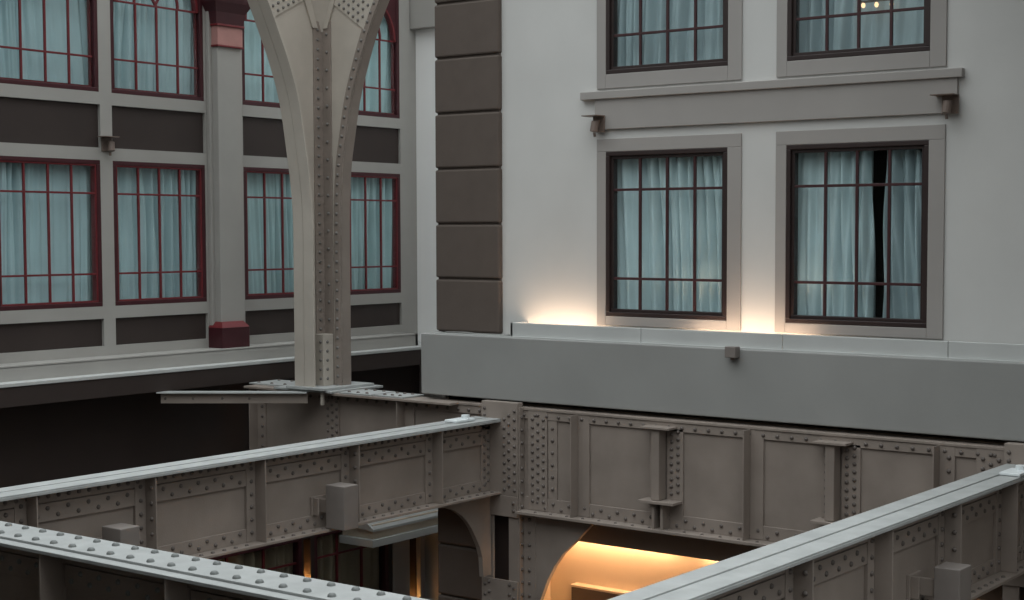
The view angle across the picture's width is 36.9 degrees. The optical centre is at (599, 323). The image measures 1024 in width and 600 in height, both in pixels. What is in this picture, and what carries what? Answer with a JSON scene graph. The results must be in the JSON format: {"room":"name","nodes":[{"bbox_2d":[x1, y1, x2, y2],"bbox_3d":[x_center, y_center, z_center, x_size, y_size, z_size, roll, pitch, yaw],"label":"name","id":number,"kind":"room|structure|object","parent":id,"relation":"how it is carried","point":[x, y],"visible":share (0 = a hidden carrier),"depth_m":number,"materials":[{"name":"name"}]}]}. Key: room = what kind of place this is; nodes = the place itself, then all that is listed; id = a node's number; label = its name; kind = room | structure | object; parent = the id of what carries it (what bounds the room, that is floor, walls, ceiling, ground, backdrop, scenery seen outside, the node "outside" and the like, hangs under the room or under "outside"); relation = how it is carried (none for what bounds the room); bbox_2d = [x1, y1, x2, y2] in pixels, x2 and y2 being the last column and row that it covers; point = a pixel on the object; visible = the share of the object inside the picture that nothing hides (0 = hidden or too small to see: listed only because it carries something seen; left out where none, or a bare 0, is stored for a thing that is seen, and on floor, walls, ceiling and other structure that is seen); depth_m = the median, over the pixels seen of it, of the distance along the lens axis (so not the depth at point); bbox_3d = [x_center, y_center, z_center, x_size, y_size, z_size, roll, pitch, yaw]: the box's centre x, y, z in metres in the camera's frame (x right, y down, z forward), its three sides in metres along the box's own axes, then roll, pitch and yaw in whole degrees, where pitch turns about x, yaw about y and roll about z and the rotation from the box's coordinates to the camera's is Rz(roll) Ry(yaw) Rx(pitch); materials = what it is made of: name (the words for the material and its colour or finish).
{"room":"building atrium","nodes":[
{"label":"building atrium","id":0,"kind":"room"},
{"bbox_2d":[0,0,417,363],"bbox_3d":[-9.666,-2.666,17.206,2.200,7.100,20.140,2,4,35],"label":"wall","id":1,"kind":"structure","parent":0,"point":[36,121],"depth_m":20.62,"materials":[{"name":"grey paint"}]},
{"bbox_2d":[0,0,98,91],"bbox_3d":[-6.976,-4.144,19.133,0.130,2.375,1.530,2,4,35],"label":"window","id":2,"kind":"structure","parent":1,"relation":"in","point":[92,33],"depth_m":19.42,"materials":[{"name":"red paint"}]},
{"bbox_2d":[0,0,87,84],"bbox_3d":[-7.078,-4.146,19.204,0.187,2.340,1.537,2,4,35],"label":"curtain","id":3,"kind":"object","parent":2,"relation":"hanging from","point":[31,10],"visible":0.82,"depth_m":19.31,"materials":[{"name":"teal fabric"}]},
{"bbox_2d":[0,156,102,310],"bbox_3d":[-6.976,-1.133,19.310,0.130,1.898,1.530,2,4,35],"label":"window","id":4,"kind":"structure","parent":1,"relation":"in","point":[97,301],"depth_m":19.49,"materials":[{"name":"red paint"}]},
{"bbox_2d":[0,162,91,303],"bbox_3d":[-7.079,-1.137,19.382,0.185,1.878,1.536,2,4,35],"label":"curtain","id":5,"kind":"object","parent":4,"relation":"hanging from","point":[11,213],"visible":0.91,"depth_m":19.41,"materials":[{"name":"teal fabric"}]},
{"bbox_2d":[97,136,118,155],"bbox_3d":[-6.372,-2.297,19.838,0.170,0.250,0.220,2,4,35],"label":"spotlight","id":6,"kind":"object","parent":1,"relation":"attached to","point":[107,145],"visible":1,"depth_m":19.85,"materials":[{"name":"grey metal"}]},
{"bbox_2d":[110,0,203,100],"bbox_3d":[-5.981,-4.227,20.539,0.130,2.375,1.530,2,4,35],"label":"window","id":7,"kind":"structure","parent":1,"relation":"in","point":[196,5],"depth_m":20.78,"materials":[{"name":"red paint"}]},
{"bbox_2d":[113,0,193,94],"bbox_3d":[-6.076,-4.228,20.605,0.212,2.341,1.537,2,4,35],"label":"curtain","id":8,"kind":"object","parent":7,"relation":"hanging from","point":[123,18],"visible":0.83,"depth_m":20.65,"materials":[{"name":"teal fabric"}]},
{"bbox_2d":[113,161,206,305],"bbox_3d":[-5.981,-1.215,20.716,0.130,1.898,1.530,2,4,35],"label":"window","id":9,"kind":"structure","parent":1,"relation":"in","point":[201,296],"depth_m":20.75,"materials":[{"name":"red paint"}]},
{"bbox_2d":[117,167,196,298],"bbox_3d":[-6.084,-1.220,20.789,0.198,1.879,1.530,2,4,35],"label":"curtain","id":10,"kind":"object","parent":9,"relation":"hanging from","point":[126,177],"visible":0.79,"depth_m":20.81,"materials":[{"name":"teal fabric"}]},
{"bbox_2d":[0,332,420,407],"bbox_3d":[-8.509,0.850,16.580,0.750,0.475,20.120,2,4,35],"label":"ledge","id":11,"kind":"object","parent":1,"relation":"attached to","point":[72,379],"visible":0.84,"depth_m":20.12,"materials":[{"name":"grey paint"}]},
{"bbox_2d":[201,0,249,348],"bbox_3d":[-5.180,-2.706,21.381,0.310,6.110,0.710,2,4,35],"label":"pilaster","id":12,"kind":"object","parent":1,"relation":"attached to","point":[224,19],"visible":0.98,"depth_m":21.34,"materials":[{"name":"grey paint"}]},
{"bbox_2d":[242,14,279,107],"bbox_3d":[-4.696,-4.333,22.352,0.130,2.375,1.530,2,4,35],"label":"window","id":13,"kind":"structure","parent":1,"relation":"in","point":[245,102],"depth_m":21.97,"materials":[{"name":"red paint"}]},
{"bbox_2d":[244,9,278,102],"bbox_3d":[-4.795,-4.335,22.424,0.171,2.341,1.533,2,4,35],"label":"curtain","id":14,"kind":"object","parent":13,"relation":"hanging from","point":[252,39],"visible":0.27,"depth_m":22.17,"materials":[{"name":"fabric"}]},
{"bbox_2d":[243,167,293,299],"bbox_3d":[-4.696,-1.322,22.530,0.130,1.898,1.530,2,4,35],"label":"window","id":15,"kind":"structure","parent":1,"relation":"in","point":[283,294],"depth_m":22.21,"materials":[{"name":"red paint"}]},
{"bbox_2d":[247,173,293,293],"bbox_3d":[-4.798,-1.326,22.603,0.199,1.878,1.536,2,4,35],"label":"curtain","id":16,"kind":"object","parent":15,"relation":"hanging from","point":[254,180],"visible":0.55,"depth_m":22.48,"materials":[{"name":"fabric"}]},
{"bbox_2d":[350,172,400,294],"bbox_3d":[-3.691,-1.405,23.948,0.130,1.898,1.530,2,4,35],"label":"window","id":17,"kind":"structure","parent":1,"relation":"in","point":[396,234],"depth_m":24.25,"materials":[{"name":"red paint"}]},
{"bbox_2d":[351,177,391,288],"bbox_3d":[-3.791,-1.410,24.020,0.193,1.879,1.533,2,4,35],"label":"curtain","id":18,"kind":"object","parent":17,"relation":"hanging from","point":[357,183],"visible":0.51,"depth_m":24.23,"materials":[{"name":"fabric"}]},
{"bbox_2d":[358,0,399,118],"bbox_3d":[-3.691,-4.417,23.771,0.130,2.375,1.530,2,4,35],"label":"window","id":19,"kind":"structure","parent":1,"relation":"in","point":[391,15],"depth_m":24.27,"materials":[{"name":"red paint"}]},
{"bbox_2d":[359,16,390,112],"bbox_3d":[-3.795,-4.419,23.842,0.198,2.341,1.534,2,4,35],"label":"curtain","id":20,"kind":"object","parent":19,"relation":"hanging from","point":[371,79],"visible":0.22,"depth_m":24.32,"materials":[{"name":"fabric"}]},
{"bbox_2d":[0,365,424,598],"bbox_3d":[-8.803,4.416,18.152,1.600,7.050,22.000,2,4,35],"label":"wall","id":21,"kind":"structure","parent":0,"point":[59,440],"depth_m":20.47,"materials":[{"name":"brown paint"}]},
{"bbox_2d":[209,538,301,575],"bbox_3d":[-5.140,4.575,22.253,0.125,2.650,2.100,2,4,35],"label":"window","id":22,"kind":"structure","parent":21,"relation":"in","point":[297,543],"depth_m":22.81,"materials":[{"name":"red paint"}]},
{"bbox_2d":[216,543,292,573],"bbox_3d":[-5.236,4.571,22.322,0.201,2.551,2.045,2,4,35],"label":"curtain","id":23,"kind":"object","parent":22,"relation":"hanging from","point":[283,554],"visible":0.19,"depth_m":22.70,"materials":[{"name":"beige fabric"}]},
{"bbox_2d":[314,530,388,591],"bbox_3d":[-3.918,4.474,23.977,0.125,2.650,1.630,2,4,35],"label":"window","id":24,"kind":"structure","parent":21,"relation":"in","point":[384,586],"depth_m":24.13,"materials":[{"name":"red paint"}]},
{"bbox_2d":[317,532,378,589],"bbox_3d":[-4.001,4.471,24.029,0.177,2.550,1.577,3,4,39],"label":"curtain","id":25,"kind":"object","parent":24,"relation":"hanging from","point":[348,562],"visible":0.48,"depth_m":24.08,"materials":[{"name":"beige fabric"}]},
{"bbox_2d":[339,508,437,547],"bbox_3d":[-2.924,3.149,24.574,0.710,0.375,2.820,2,4,35],"label":"crown molding","id":26,"kind":"structure","parent":21,"relation":"attached to","point":[406,527],"depth_m":23.66,"materials":[{"name":"beige paint"}]},
{"bbox_2d":[416,28,441,599],"bbox_3d":[-1.100,0.502,23.801,5.200,14.200,0.200,2,4,35],"label":"wall","id":27,"kind":"structure","parent":0,"point":[426,168],"depth_m":24.75,"materials":[{"name":"white paint"}]},
{"bbox_2d":[409,0,436,29],"bbox_3d":[-1.447,-5.025,23.513,4.170,0.730,0.140,2,4,35],"label":"cornice","id":28,"kind":"structure","parent":27,"relation":"attached to","point":[422,12],"depth_m":24.42,"materials":[{"name":"grey paint"}]},
{"bbox_2d":[442,0,1023,599],"bbox_3d":[6.029,1.548,16.248,16.780,13.000,4.100,2,4,35],"label":"wall","id":29,"kind":"structure","parent":0,"point":[549,52],"depth_m":16.84,"materials":[{"name":"white paint"}]},
{"bbox_2d":[438,508,481,599],"bbox_3d":[-1.530,4.566,19.437,1.025,6.600,0.420,2,4,35],"label":"blocks","id":30,"kind":"object","parent":29,"relation":"attached to","point":[459,578],"visible":0.32,"depth_m":19.29},
{"bbox_2d":[435,0,502,333],"bbox_3d":[-1.530,-2.498,19.021,1.025,5.223,0.420,2,4,35],"label":"blocks","id":31,"kind":"object","parent":29,"relation":"attached to","point":[468,33],"visible":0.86,"depth_m":18.85},
{"bbox_2d":[581,115,604,136],"bbox_3d":[-0.079,-2.275,17.676,0.220,0.250,0.170,2,4,35],"label":"spotlight","id":32,"kind":"object","parent":29,"relation":"attached to","point":[598,123],"visible":1,"depth_m":17.67,"materials":[{"name":"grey metal"}]},
{"bbox_2d":[570,582,630,599],"bbox_3d":[0.633,3.801,18.400,2.360,1.048,0.140,2,4,35],"label":"ledge","id":33,"kind":"object","parent":29,"relation":"attached to","point":[579,591],"visible":0.81,"depth_m":18.82,"materials":[{"name":"beige paint"}]},
{"bbox_2d":[597,133,741,330],"bbox_3d":[0.785,-1.030,17.344,1.933,2.162,0.122,2,4,35],"label":"window","id":34,"kind":"structure","parent":29,"relation":"in","point":[728,146],"depth_m":17.30,"materials":[{"name":"grey paint"}]},
{"bbox_2d":[617,156,721,311],"bbox_3d":[0.852,-1.016,17.477,1.636,1.886,0.214,2,4,35],"label":"curtain","id":35,"kind":"object","parent":34,"relation":"hanging from","point":[709,168],"visible":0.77,"depth_m":17.48,"materials":[{"name":"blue fabric"}]},
{"bbox_2d":[597,0,742,88],"bbox_3d":[0.785,-3.792,17.182,1.933,2.219,0.122,2,4,35],"label":"window","id":36,"kind":"structure","parent":29,"relation":"in","point":[610,75],"depth_m":17.22,"materials":[{"name":"grey paint"}]},
{"bbox_2d":[618,0,722,65],"bbox_3d":[0.851,-3.804,17.315,1.638,1.881,0.207,2,4,35],"label":"curtain","id":37,"kind":"object","parent":36,"relation":"hanging from","point":[709,12],"visible":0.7,"depth_m":17.38,"materials":[{"name":"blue fabric"}]},
{"bbox_2d":[421,332,1023,441],"bbox_3d":[4.736,0.769,14.401,16.815,0.772,0.370,2,4,35],"label":"fascia","id":38,"kind":"object","parent":29,"relation":"attached to","point":[959,397],"visible":1,"depth_m":16.43,"materials":[{"name":"paint"}]},
{"bbox_2d":[445,331,509,335],"bbox_3d":[-1.472,0.128,18.730,1.111,0.033,0.125,2,4,31],"label":"ledge","id":39,"kind":"object","parent":38,"relation":"on","point":[445,331],"visible":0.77,"depth_m":18.73,"materials":[{"name":"grey concrete"}]},
{"bbox_2d":[725,346,739,359],"bbox_3d":[1.420,0.322,16.435,0.135,0.145,0.100,2,4,35],"label":"junction box","id":40,"kind":"object","parent":38,"relation":"attached to","point":[731,352],"visible":1,"depth_m":16.40,"materials":[{"name":"grey paint"}]},
{"bbox_2d":[510,321,1023,360],"bbox_3d":[5.309,0.335,13.988,15.427,0.177,0.300,2,4,35],"label":"ledge","id":41,"kind":"object","parent":38,"relation":"on","point":[928,348],"visible":0.98,"depth_m":16.20,"materials":[{"name":"paint"}]},
{"bbox_2d":[580,68,964,129],"bbox_3d":[1.695,-2.392,16.525,4.675,0.440,0.075,2,4,35],"label":"trim","id":42,"kind":"structure","parent":29,"relation":"attached to","point":[901,93],"depth_m":16.34,"materials":[{"name":"grey paint"}]},
{"bbox_2d":[775,124,945,338],"bbox_3d":[2.708,-0.950,15.987,1.923,2.162,0.122,2,4,35],"label":"window","id":43,"kind":"structure","parent":29,"relation":"in","point":[931,139],"depth_m":15.94,"materials":[{"name":"grey paint"}]},
{"bbox_2d":[797,151,875,316],"bbox_3d":[2.488,-0.948,16.327,0.922,1.886,0.203,2,4,35],"label":"curtain","id":44,"kind":"object","parent":43,"relation":"hanging from","point":[841,165],"visible":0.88,"depth_m":16.28,"materials":[{"name":"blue fabric"}]},
{"bbox_2d":[883,149,921,318],"bbox_3d":[3.209,-0.918,15.811,0.556,1.886,0.186,2,4,35],"label":"curtain","id":45,"kind":"object","parent":43,"relation":"hanging from","point":[906,201],"visible":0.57,"depth_m":15.84,"materials":[{"name":"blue fabric"}]},
{"bbox_2d":[776,0,947,76],"bbox_3d":[2.708,-3.712,15.824,1.923,2.219,0.122,2,4,35],"label":"window","id":46,"kind":"structure","parent":29,"relation":"in","point":[932,52],"depth_m":15.85,"materials":[{"name":"grey paint"}]},
{"bbox_2d":[799,0,923,52],"bbox_3d":[2.836,-3.729,16.049,1.625,1.881,0.202,2,4,35],"label":"curtain","id":47,"kind":"object","parent":46,"relation":"hanging from","point":[908,26],"visible":0.52,"depth_m":16.14,"materials":[{"name":"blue fabric"}]},
{"bbox_2d":[861,0,889,7],"bbox_3d":[2.881,-3.318,15.891,0.400,0.094,0.044,2,4,35],"label":"wall lamp","id":48,"kind":"object","parent":29,"relation":"attached to","point":[863,2],"visible":0.74,"depth_m":15.92,"materials":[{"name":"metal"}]},
{"bbox_2d":[930,93,958,118],"bbox_3d":[3.422,-2.149,15.203,0.242,0.250,0.170,2,4,35],"label":"spotlight","id":49,"kind":"object","parent":29,"relation":"attached to","point":[950,101],"visible":1,"depth_m":15.19,"materials":[{"name":"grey metal"}]},
{"bbox_2d":[449,396,1018,441],"bbox_3d":[4.919,1.742,14.660,16.750,1.200,0.090,2,4,35],"label":"wall","id":50,"kind":"structure","parent":0,"point":[450,397],"depth_m":19.14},
{"bbox_3d":[0.231,8.414,11.926,21.200,0.200,22.100,2,4,35],"label":"floor","id":51,"kind":"structure","parent":0,"visible":0},
{"bbox_2d":[482,400,535,599],"bbox_3d":[-1.071,4.428,18.427,0.750,6.995,0.224,2,4,35],"label":"post","id":52,"kind":"object","parent":51,"relation":"on","point":[513,536],"visible":0.97,"depth_m":18.21,"materials":[{"name":"beige metal"}]},
{"bbox_2d":[0,416,500,558],"bbox_3d":[-4.087,1.808,14.477,0.400,0.910,9.505,2,4,35],"label":"girder","id":53,"kind":"object","parent":52,"relation":"attached to","point":[208,507],"visible":0.81,"depth_m":15.29,"materials":[{"name":"beige metal"}]},
{"bbox_2d":[96,523,139,545],"bbox_3d":[-4.376,2.043,13.717,0.420,0.460,0.290,2,4,35],"label":"box","id":54,"kind":"object","parent":53,"relation":"on","point":[124,533],"visible":0.14,"depth_m":13.63,"materials":[{"name":"grey paint"}]},
{"bbox_2d":[0,521,428,599],"bbox_3d":[-2.971,2.039,10.347,6.160,0.934,0.460,2,4,35],"label":"girder","id":55,"kind":"object","parent":53,"relation":"attached to","point":[36,563],"visible":1,"depth_m":10.47,"materials":[{"name":"beige metal"}]},
{"bbox_2d":[310,482,357,530],"bbox_3d":[-2.777,1.910,15.974,0.420,0.460,0.290,2,4,35],"label":"box","id":56,"kind":"object","parent":53,"relation":"on","point":[339,503],"visible":1,"depth_m":15.90,"materials":[{"name":"grey paint"}]},
{"bbox_2d":[444,414,474,422],"bbox_3d":[-1.643,1.114,17.916,0.200,0.070,0.320,2,4,35],"label":"fitting","id":57,"kind":"object","parent":53,"relation":"on","point":[465,417],"visible":1,"depth_m":17.86,"materials":[{"name":"metal"}]},
{"bbox_2d":[440,497,490,576],"bbox_3d":[-1.617,2.558,17.984,0.062,0.981,1.006,2,4,35],"label":"bracket","id":58,"kind":"object","parent":53,"relation":"attached to","point":[475,514],"visible":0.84,"depth_m":18.23,"materials":[{"name":"beige metal"}]},
{"bbox_2d":[1002,442,1023,599],"bbox_3d":[4.220,4.647,14.691,0.750,6.995,0.224,2,4,35],"label":"post","id":59,"kind":"object","parent":51,"relation":"on","point":[1013,589],"visible":0.33,"depth_m":14.62,"materials":[{"name":"beige metal"}]},
{"bbox_2d":[244,379,1003,599],"bbox_3d":[0.949,2.309,17.094,13.907,2.583,0.808,2,4,35],"label":"girder","id":60,"kind":"object","parent":59,"relation":"attached to","point":[758,485],"visible":0.68,"depth_m":16.91,"materials":[{"name":"beige metal"}]},
{"bbox_2d":[247,0,389,404],"bbox_3d":[-3.462,-2.290,18.973,2.680,6.782,2.750,2,4,35],"label":"column","id":61,"kind":"structure","parent":60,"relation":"on","point":[318,52],"depth_m":19.88,"materials":[{"name":"grey metal"}]},
{"bbox_2d":[156,391,308,402],"bbox_3d":[-4.777,0.966,19.927,1.949,0.150,0.190,0,3,0],"label":"channel","id":62,"kind":"object","parent":61,"relation":"attached to","point":[166,396],"visible":1,"depth_m":19.89,"materials":[{"name":"beige metal"}]},
{"bbox_2d":[608,464,1023,599],"bbox_3d":[1.302,2.031,10.672,0.400,0.910,9.505,2,4,35],"label":"girder","id":63,"kind":"object","parent":59,"relation":"attached to","point":[977,520],"visible":0.95,"depth_m":11.73,"materials":[{"name":"beige metal"}]},
{"bbox_2d":[906,562,970,599],"bbox_3d":[2.733,2.151,12.343,0.420,0.405,0.330,2,4,35],"label":"box","id":64,"kind":"object","parent":63,"relation":"attached to","point":[951,580],"visible":1,"depth_m":12.26,"materials":[{"name":"grey paint"}]},
{"bbox_2d":[999,465,1023,476],"bbox_3d":[3.807,1.344,14.007,0.200,0.070,0.320,2,4,35],"label":"fitting","id":65,"kind":"object","parent":63,"relation":"on","point":[1018,471],"visible":1,"depth_m":13.95,"materials":[{"name":"metal"}]},
{"bbox_3d":[5.495,2.396,14.603,15.700,0.100,0.680,2,4,35],"label":"ceiling","id":66,"kind":"structure","parent":0,"visible":0},
{"bbox_2d":[521,402,1023,599],"bbox_3d":[5.322,2.009,14.163,15.500,1.575,0.200,2,4,35],"label":"wall","id":67,"kind":"structure","parent":66,"relation":"attached to","point":[603,535],"depth_m":17.14,"materials":[{"name":"brown paint"}]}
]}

